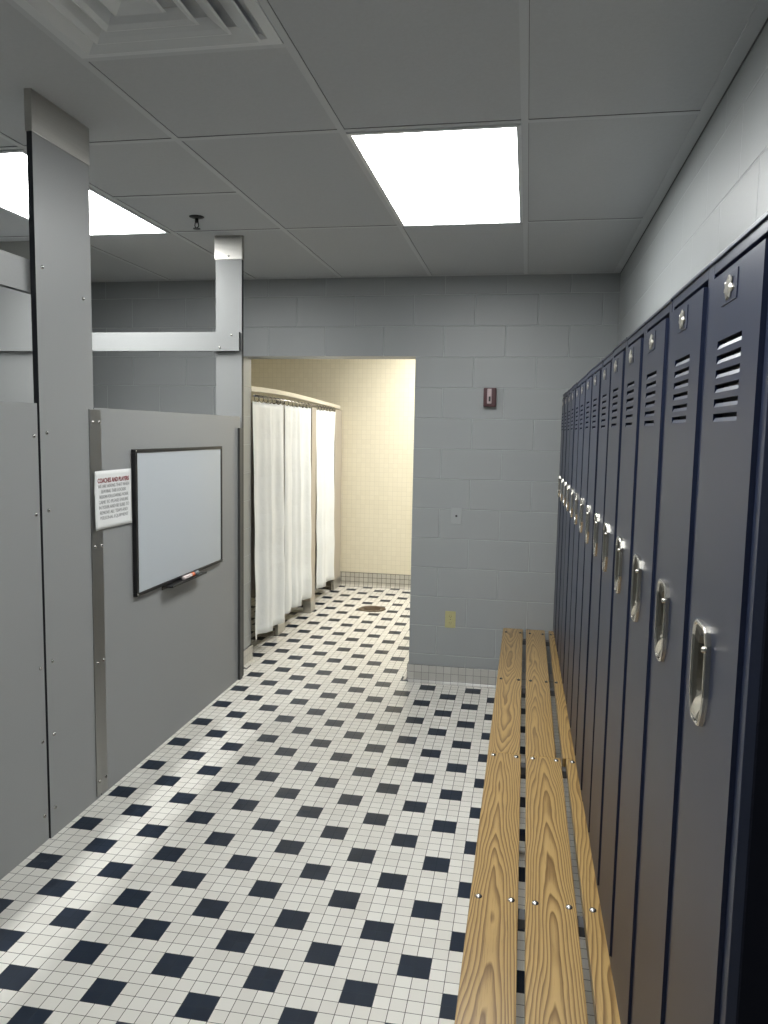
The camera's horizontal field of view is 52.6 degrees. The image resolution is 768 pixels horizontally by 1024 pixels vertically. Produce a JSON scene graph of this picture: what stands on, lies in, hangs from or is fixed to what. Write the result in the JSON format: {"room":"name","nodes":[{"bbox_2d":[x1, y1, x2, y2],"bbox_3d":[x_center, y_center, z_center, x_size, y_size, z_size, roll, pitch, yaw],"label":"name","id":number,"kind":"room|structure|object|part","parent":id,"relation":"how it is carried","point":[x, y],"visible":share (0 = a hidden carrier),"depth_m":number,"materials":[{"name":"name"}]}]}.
{"room":"locker room","nodes":[
{"label":"locker room","id":0,"kind":"room"},
{"bbox_2d":[0,585,594,1023],"bbox_3d":[-0.848,1.437,3.264,4.217,0.100,11.400,2,6,10],"label":"floor","id":1,"kind":"structure","parent":0,"point":[301,849],"depth_m":3.13,"materials":[{"name":"tile"}]},
{"bbox_2d":[275,398,285,635],"bbox_3d":[-0.873,0.048,6.546,0.030,1.985,0.196,2,6,10],"label":"post","id":2,"kind":"object","parent":1,"relation":"on","point":[279,628],"visible":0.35,"depth_m":6.55,"materials":[{"name":"beige laminate"}]},
{"bbox_3d":[-0.872,-0.002,6.541,0.022,1.885,0.190,2,6,10],"label":"post panel","id":3,"kind":"part","parent":2,"relation":"part of","materials":[{"name":"laminate"}]},
{"bbox_2d":[303,407,315,612],"bbox_3d":[-0.701,-0.011,7.361,0.075,1.940,0.154,2,6,10],"label":"post","id":4,"kind":"object","parent":1,"relation":"on","point":[308,604],"visible":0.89,"depth_m":7.36,"materials":[{"name":"beige laminate"}]},
{"bbox_2d":[331,410,341,590],"bbox_3d":[-0.515,-0.130,8.493,0.030,1.950,0.311,2,6,10],"label":"post","id":5,"kind":"object","parent":1,"relation":"on","point":[335,583],"visible":0.91,"depth_m":8.47,"materials":[{"name":"beige laminate"}]},
{"bbox_2d":[358,606,385,611],"bbox_3d":[-0.116,0.949,7.606,0.268,0.008,0.268,2,6,10],"label":"floor drain","id":6,"kind":"object","parent":1,"relation":"on","point":[366,608],"visible":1,"depth_m":7.60,"materials":[{"name":"gold metal"}]},
{"bbox_2d":[454,628,620,1023],"bbox_3d":[0.713,1.223,3.050,0.632,0.426,4.486,2,6,10],"label":"slatted bench","id":7,"kind":"object","parent":1,"relation":"on","point":[554,980],"visible":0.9,"depth_m":2.32,"materials":[{"name":"brown wood"}]},
{"bbox_2d":[553,392,565,642],"bbox_3d":[1.241,0.040,4.931,0.285,1.565,0.304,2,6,10],"label":"locker","id":8,"kind":"object","parent":1,"relation":"on","point":[564,394],"visible":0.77,"depth_m":4.93,"materials":[{"name":"blue metal"}]},
{"bbox_3d":[1.128,-0.167,4.971,0.024,0.143,0.083,2,6,10],"label":"handle","id":9,"kind":"part","parent":8,"relation":"part of","materials":[{"name":"silver metal"}]},
{"bbox_2d":[555,390,568,653],"bbox_3d":[1.189,0.072,4.632,0.285,1.565,0.304,2,6,10],"label":"locker","id":10,"kind":"object","parent":1,"relation":"on","point":[567,392],"visible":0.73,"depth_m":4.63,"materials":[{"name":"blue metal"}]},
{"bbox_3d":[1.077,-0.135,4.672,0.024,0.143,0.083,2,6,10],"label":"handle","id":11,"kind":"part","parent":10,"relation":"part of","materials":[{"name":"silver metal"}]},
{"bbox_2d":[558,387,572,664],"bbox_3d":[1.138,0.102,4.333,0.285,1.565,0.304,2,6,10],"label":"locker","id":12,"kind":"object","parent":1,"relation":"on","point":[571,389],"visible":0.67,"depth_m":4.34,"materials":[{"name":"blue metal"}]},
{"bbox_3d":[1.025,-0.105,4.373,0.024,0.143,0.083,2,6,10],"label":"handle","id":13,"kind":"part","parent":12,"relation":"part of","materials":[{"name":"silver metal"}]},
{"bbox_2d":[560,383,576,689],"bbox_3d":[1.084,0.130,4.034,0.285,1.565,0.304,2,6,10],"label":"locker","id":14,"kind":"object","parent":1,"relation":"on","point":[573,400],"visible":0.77,"depth_m":4.02,"materials":[{"name":"blue metal"}]},
{"bbox_3d":[0.972,-0.077,4.074,0.024,0.143,0.083,2,6,10],"label":"handle","id":15,"kind":"part","parent":14,"relation":"part of","materials":[{"name":"silver metal"}]},
{"bbox_2d":[563,380,581,705],"bbox_3d":[1.034,0.162,3.735,0.285,1.565,0.304,2,6,10],"label":"locker","id":16,"kind":"object","parent":1,"relation":"on","point":[579,383],"visible":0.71,"depth_m":3.74,"materials":[{"name":"blue metal"}]},
{"bbox_3d":[0.921,-0.045,3.775,0.024,0.143,0.083,2,6,10],"label":"handle","id":17,"kind":"part","parent":16,"relation":"part of","materials":[{"name":"silver metal"}]},
{"bbox_2d":[567,374,587,736],"bbox_3d":[0.980,0.192,3.437,0.285,1.565,0.304,2,6,10],"label":"locker","id":18,"kind":"object","parent":1,"relation":"on","point":[583,386],"visible":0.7,"depth_m":3.43,"materials":[{"name":"blue metal"}]},
{"bbox_3d":[0.868,-0.015,3.477,0.024,0.143,0.083,2,6,10],"label":"handle","id":19,"kind":"part","parent":18,"relation":"part of","materials":[{"name":"silver metal"}]},
{"bbox_2d":[571,367,593,759],"bbox_3d":[0.928,0.220,3.138,0.285,1.565,0.304,2,6,10],"label":"locker","id":20,"kind":"object","parent":1,"relation":"on","point":[589,382],"visible":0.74,"depth_m":3.14,"materials":[{"name":"blue metal"}]},
{"bbox_3d":[0.815,0.013,3.178,0.024,0.143,0.083,2,6,10],"label":"handle","id":21,"kind":"part","parent":20,"relation":"part of","materials":[{"name":"silver metal"}]},
{"bbox_2d":[576,360,602,801],"bbox_3d":[0.875,0.252,2.839,0.285,1.565,0.304,2,6,10],"label":"locker","id":22,"kind":"object","parent":1,"relation":"on","point":[596,389],"visible":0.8,"depth_m":2.82,"materials":[{"name":"blue metal"}]},
{"bbox_3d":[0.762,0.045,2.879,0.024,0.143,0.083,2,6,10],"label":"handle","id":23,"kind":"part","parent":22,"relation":"part of","materials":[{"name":"silver metal"}]},
{"bbox_2d":[582,351,613,834],"bbox_3d":[0.824,0.282,2.540,0.285,1.565,0.304,2,6,10],"label":"locker","id":24,"kind":"object","parent":1,"relation":"on","point":[599,516],"visible":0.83,"depth_m":2.54,"materials":[{"name":"blue metal"}]},
{"bbox_3d":[0.712,0.075,2.580,0.024,0.143,0.083,2,6,10],"label":"handle","id":25,"kind":"part","parent":24,"relation":"part of","materials":[{"name":"silver metal"}]},
{"bbox_2d":[589,337,627,899],"bbox_3d":[0.771,0.310,2.241,0.285,1.565,0.304,2,6,10],"label":"locker","id":26,"kind":"object","parent":1,"relation":"on","point":[618,362],"visible":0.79,"depth_m":2.23,"materials":[{"name":"blue metal"}]},
{"bbox_3d":[0.658,0.103,2.281,0.024,0.143,0.083,2,6,10],"label":"handle","id":27,"kind":"part","parent":26,"relation":"part of","materials":[{"name":"silver metal"}]},
{"bbox_2d":[599,322,645,969],"bbox_3d":[0.719,0.342,1.943,0.285,1.565,0.304,2,6,10],"label":"locker","id":28,"kind":"object","parent":1,"relation":"on","point":[634,351],"visible":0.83,"depth_m":1.93,"materials":[{"name":"blue metal"}]},
{"bbox_3d":[0.607,0.135,1.983,0.024,0.143,0.083,2,6,10],"label":"handle","id":29,"kind":"part","parent":28,"relation":"part of","materials":[{"name":"silver metal"}]},
{"bbox_2d":[612,298,672,1023],"bbox_3d":[0.667,0.372,1.644,0.285,1.565,0.304,2,6,10],"label":"locker","id":30,"kind":"object","parent":1,"relation":"on","point":[657,336],"visible":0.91,"depth_m":1.62,"materials":[{"name":"blue metal"}]},
{"bbox_3d":[0.554,0.165,1.684,0.024,0.143,0.083,2,6,10],"label":"handle","id":31,"kind":"part","parent":30,"relation":"part of","materials":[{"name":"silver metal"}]},
{"bbox_2d":[632,262,712,1023],"bbox_3d":[0.616,0.400,1.345,0.285,1.565,0.304,2,6,10],"label":"locker","id":32,"kind":"object","parent":1,"relation":"on","point":[689,316],"visible":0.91,"depth_m":1.32,"materials":[{"name":"blue metal"}]},
{"bbox_3d":[0.503,0.193,1.385,0.024,0.143,0.083,2,6,10],"label":"handle","id":33,"kind":"part","parent":32,"relation":"part of","materials":[{"name":"silver metal"}]},
{"bbox_3d":[0.500,0.396,1.365,0.019,1.565,0.304,2,6,10],"label":"frame","id":34,"kind":"part","parent":32,"relation":"part of","materials":[{"name":"blue metal"}]},
{"bbox_2d":[666,211,767,1023],"bbox_3d":[0.562,0.432,1.046,0.285,1.565,0.304,2,6,10],"label":"locker","id":35,"kind":"object","parent":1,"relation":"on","point":[718,967],"visible":1,"depth_m":0.96,"materials":[{"name":"blue metal"}]},
{"bbox_3d":[0.449,0.225,1.086,0.024,0.143,0.083,2,6,10],"label":"handle","id":36,"kind":"part","parent":35,"relation":"part of","materials":[{"name":"silver metal"}]},
{"bbox_3d":[0.446,0.428,1.066,0.019,1.565,0.304,2,6,10],"label":"frame","id":37,"kind":"part","parent":35,"relation":"part of","materials":[{"name":"blue metal"}]},
{"bbox_2d":[251,359,414,574],"bbox_3d":[0.149,-0.537,8.604,3.500,2.760,0.200,2,6,10],"label":"wall","id":38,"kind":"structure","parent":0,"point":[375,398],"depth_m":8.56,"materials":[{"name":"beige tile"}]},
{"bbox_2d":[326,571,410,589],"bbox_3d":[0.104,0.771,8.621,3.500,0.157,0.040,2,6,10],"label":"baseboard","id":39,"kind":"structure","parent":38,"relation":"attached to","point":[356,579],"depth_m":8.66,"materials":[{"name":"tile"}]},
{"bbox_2d":[91,273,620,673],"bbox_3d":[-0.382,-0.225,5.505,4.217,2.760,0.200,2,6,10],"label":"wall","id":40,"kind":"structure","parent":0,"point":[530,339],"depth_m":5.24,"materials":[{"name":"grey brick"}]},
{"bbox_2d":[244,644,255,667],"bbox_3d":[-1.000,1.066,5.748,0.040,0.123,0.200,2,6,10],"label":"baseboard","id":41,"kind":"structure","parent":40,"relation":"attached to","point":[248,652],"depth_m":5.76,"materials":[{"name":"tile"}]},
{"bbox_2d":[251,386,339,408],"bbox_3d":[-0.738,-1.028,7.097,0.034,0.082,2.944,2,6,9],"label":"rail","id":42,"kind":"object","parent":40,"relation":"attached to","point":[253,389],"visible":0.96,"depth_m":6.69,"materials":[{"name":"beige metal"}]},
{"bbox_2d":[253,394,336,409],"bbox_3d":[-0.727,-0.967,6.940,0.017,0.034,2.632,2,6,9],"label":"curtain rod","id":43,"kind":"object","parent":42,"relation":"attached to","point":[254,395],"visible":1,"depth_m":6.56,"materials":[{"name":"silver metal"}]},
{"bbox_2d":[252,396,284,639],"bbox_3d":[-0.913,0.033,6.114,0.084,1.859,0.742,2,6,10],"label":"shower curtain","id":44,"kind":"object","parent":43,"relation":"hanging from","point":[268,426],"visible":0.98,"depth_m":6.11,"materials":[{"name":"white fabric"}]},
{"bbox_2d":[284,400,311,613],"bbox_3d":[-0.765,-0.060,6.879,0.079,1.819,0.792,2,6,11],"label":"shower curtain","id":45,"kind":"object","parent":43,"relation":"hanging from","point":[297,445],"visible":0.99,"depth_m":6.86,"materials":[{"name":"white fabric"}]},
{"bbox_2d":[315,405,335,589],"bbox_3d":[-0.593,-0.156,7.870,0.083,1.814,0.822,2,6,10],"label":"shower curtain","id":46,"kind":"object","parent":43,"relation":"hanging from","point":[325,420],"visible":0.99,"depth_m":7.81,"materials":[{"name":"white fabric"}]},
{"bbox_2d":[403,661,408,679],"bbox_3d":[0.171,1.109,5.537,0.040,0.123,0.200,2,6,10],"label":"baseboard","id":47,"kind":"structure","parent":40,"relation":"attached to","point":[406,674],"depth_m":5.44,"materials":[{"name":"tile"}]},
{"bbox_2d":[445,611,455,627],"bbox_3d":[0.456,0.739,5.340,0.072,0.116,0.010,2,6,10],"label":"power outlet","id":48,"kind":"object","parent":40,"relation":"attached to","point":[450,616],"visible":1,"depth_m":5.34,"materials":[{"name":"beige plastic"}]},
{"bbox_2d":[451,508,461,523],"bbox_3d":[0.490,0.027,5.263,0.075,0.112,0.009,2,6,10],"label":"switch plate","id":49,"kind":"object","parent":40,"relation":"attached to","point":[456,513],"visible":1,"depth_m":5.26,"materials":[{"name":"grey"}]},
{"bbox_2d":[408,664,553,688],"bbox_3d":[0.809,1.145,5.301,1.302,0.123,0.040,2,6,10],"label":"baseboard","id":50,"kind":"structure","parent":40,"relation":"attached to","point":[417,673],"depth_m":5.36,"materials":[{"name":"tile"}]},
{"bbox_2d":[483,388,496,406],"bbox_3d":[0.697,-0.756,5.118,0.083,0.124,0.064,2,6,10],"label":"fire alarm","id":51,"kind":"object","parent":40,"relation":"attached to","point":[489,397],"visible":1,"depth_m":5.10,"materials":[{"name":"red plastic"}]},
{"bbox_2d":[0,0,758,280],"bbox_3d":[-0.796,-1.408,2.969,4.217,0.100,11.400,2,6,10],"label":"ceiling","id":52,"kind":"structure","parent":0,"point":[376,63],"depth_m":2.54,"materials":[{"name":"tile"}]},
{"bbox_2d":[0,149,28,219],"bbox_3d":[-1.565,-1.411,3.389,0.608,0.008,0.902,2,6,10],"label":"recessed light","id":53,"kind":"object","parent":52,"relation":"in","point":[13,163],"depth_m":3.30,"materials":[{"name":"white plastic"}]},
{"bbox_2d":[24,88,100,837],"bbox_3d":[-1.088,-0.113,2.671,0.027,2.425,0.324,2,6,10],"label":"post","id":54,"kind":"object","parent":52,"relation":"attached to","point":[58,157],"visible":1,"depth_m":2.63,"materials":[{"name":"grey metal"}]},
{"bbox_2d":[0,401,48,879],"bbox_3d":[-1.180,0.405,2.291,0.035,1.460,0.820,2,6,10],"label":"door","id":55,"kind":"structure","parent":54,"relation":"attached to","point":[24,823],"depth_m":2.44,"materials":[{"name":"grey metal"}]},
{"bbox_2d":[88,408,242,796],"bbox_3d":[-0.939,0.281,3.575,0.044,1.462,1.496,2,6,10],"label":"partition panel","id":56,"kind":"object","parent":54,"relation":"attached to","point":[161,657],"visible":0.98,"depth_m":3.33,"materials":[{"name":"grey metal"}]},
{"bbox_2d":[94,468,131,530],"bbox_3d":[-1.026,-0.051,2.946,0.007,0.216,0.273,2,6,9],"label":"paper notice","id":57,"kind":"object","parent":56,"relation":"attached to","point":[112,488],"visible":1,"depth_m":2.94,"materials":[{"name":"white paper"}]},
{"bbox_2d":[131,446,222,596],"bbox_3d":[-0.900,0.015,3.541,0.052,0.616,0.898,2,6,10],"label":"whiteboard","id":58,"kind":"object","parent":56,"relation":"attached to","point":[177,528],"visible":1,"depth_m":3.45,"materials":[{"name":"grey plastic"}]},
{"bbox_2d":[162,572,206,589],"bbox_3d":[-0.909,0.313,3.555,0.052,0.021,0.365,2,6,10],"label":"tray","id":59,"kind":"object","parent":58,"relation":"on","point":[173,582],"depth_m":3.47,"materials":[{"name":"black plastic"}]},
{"bbox_2d":[182,570,199,579],"bbox_3d":[-0.892,0.292,3.587,0.021,0.021,0.162,2,6,10],"label":"marker","id":60,"kind":"object","parent":58,"relation":"on","point":[196,572],"visible":1,"depth_m":3.57,"materials":[{"name":"white plastic"}]},
{"bbox_2d":[89,187,169,235],"bbox_3d":[-1.422,-1.447,3.766,0.465,0.008,0.779,2,6,10],"label":"recessed light","id":61,"kind":"object","parent":52,"relation":"in","point":[108,216],"depth_m":3.88,"materials":[{"name":"white plastic"}]},
{"bbox_2d":[13,0,282,58],"bbox_3d":[-0.610,-1.223,1.839,0.586,0.028,0.586,2,6,10],"label":"ceiling vent","id":62,"kind":"object","parent":52,"relation":"in","point":[89,28],"visible":1,"depth_m":1.97,"materials":[{"name":"grey metal"}]},
{"bbox_3d":[-0.610,-1.223,1.839,0.136,0.025,0.136,2,6,10],"label":"plate","id":63,"kind":"part","parent":62,"relation":"part of","materials":[{"name":"grey metal"}]},
{"bbox_2d":[189,215,203,229],"bbox_3d":[-0.918,-1.417,3.807,0.071,0.058,0.071,2,6,10],"label":"sprinkler","id":64,"kind":"object","parent":52,"relation":"attached to","point":[197,218],"visible":1,"depth_m":3.80,"materials":[{"name":"grey metal"}]},
{"bbox_2d":[215,235,243,674],"bbox_3d":[-0.853,-0.277,4.299,0.156,2.425,0.039,2,6,10],"label":"post","id":65,"kind":"object","parent":52,"relation":"attached to","point":[229,249],"visible":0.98,"depth_m":4.22,"materials":[{"name":"grey metal"}]},
{"bbox_2d":[0,0,767,281],"bbox_3d":[-1.082,-1.202,1.428,3.817,0.004,7.841,2,6,10],"label":"grid","id":66,"kind":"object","parent":52,"relation":"attached to","point":[756,21],"depth_m":2.63,"materials":[{"name":"grey paint"}]},
{"bbox_2d":[346,123,522,225],"bbox_3d":[0.273,-1.362,3.239,0.598,0.008,1.225,2,6,10],"label":"recessed light","id":67,"kind":"object","parent":52,"relation":"in","point":[461,175],"visible":1,"depth_m":3.07,"materials":[{"name":"white plastic"}]},
{"bbox_3d":[-1.270,-0.016,1.709,0.034,2.425,0.258,2,6,10],"label":"post","id":68,"kind":"object","parent":52,"relation":"hanging from","visible":0},
{"bbox_2d":[0,250,30,294],"bbox_3d":[-1.269,-0.671,1.709,0.025,0.101,1.820,2,6,10],"label":"rail","id":69,"kind":"object","parent":68,"relation":"attached to","point":[14,269],"visible":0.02,"depth_m":2.38,"materials":[{"name":"grey metal"}]},
{"bbox_2d":[617,22,767,344],"bbox_3d":[0.850,0.252,1.116,0.200,2.760,8.041,2,6,10],"label":"wall","id":70,"kind":"structure","parent":0,"point":[720,191],"depth_m":2.47,"materials":[{"name":"white paint"}]},
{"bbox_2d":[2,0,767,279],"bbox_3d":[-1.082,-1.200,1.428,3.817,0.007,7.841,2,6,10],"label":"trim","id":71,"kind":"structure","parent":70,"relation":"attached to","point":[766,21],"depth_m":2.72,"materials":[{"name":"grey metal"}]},
{"bbox_3d":[-1.937,-0.459,7.484,0.200,2.760,3.159,2,6,10],"label":"wall","id":72,"kind":"structure","parent":0,"visible":0},
{"bbox_2d":[251,403,274,596],"bbox_3d":[-1.435,-0.105,6.635,1.114,1.650,0.022,2,6,10],"label":"divider","id":73,"kind":"object","parent":72,"relation":"attached to","point":[253,586],"visible":0.02,"depth_m":6.58,"materials":[{"name":"beige laminate"}]},
{"bbox_3d":[-3.100,0.106,1.829,0.200,2.760,8.041,2,6,10],"label":"wall","id":74,"kind":"structure","parent":0,"visible":0},
{"bbox_2d":[0,241,33,402],"bbox_3d":[-2.137,-0.325,4.531,0.704,2.425,0.039,2,6,10],"label":"post","id":75,"kind":"object","parent":74,"relation":"attached to","point":[16,367],"visible":0.03,"depth_m":4.45,"materials":[{"name":"grey metal"}]},
{"bbox_2d":[0,332,240,350],"bbox_3d":[-1.628,-0.951,4.344,1.727,0.101,0.030,2,6,10],"label":"rail","id":76,"kind":"object","parent":75,"relation":"attached to","point":[106,341],"visible":0.72,"depth_m":4.27,"materials":[{"name":"grey metal"}]}
]}

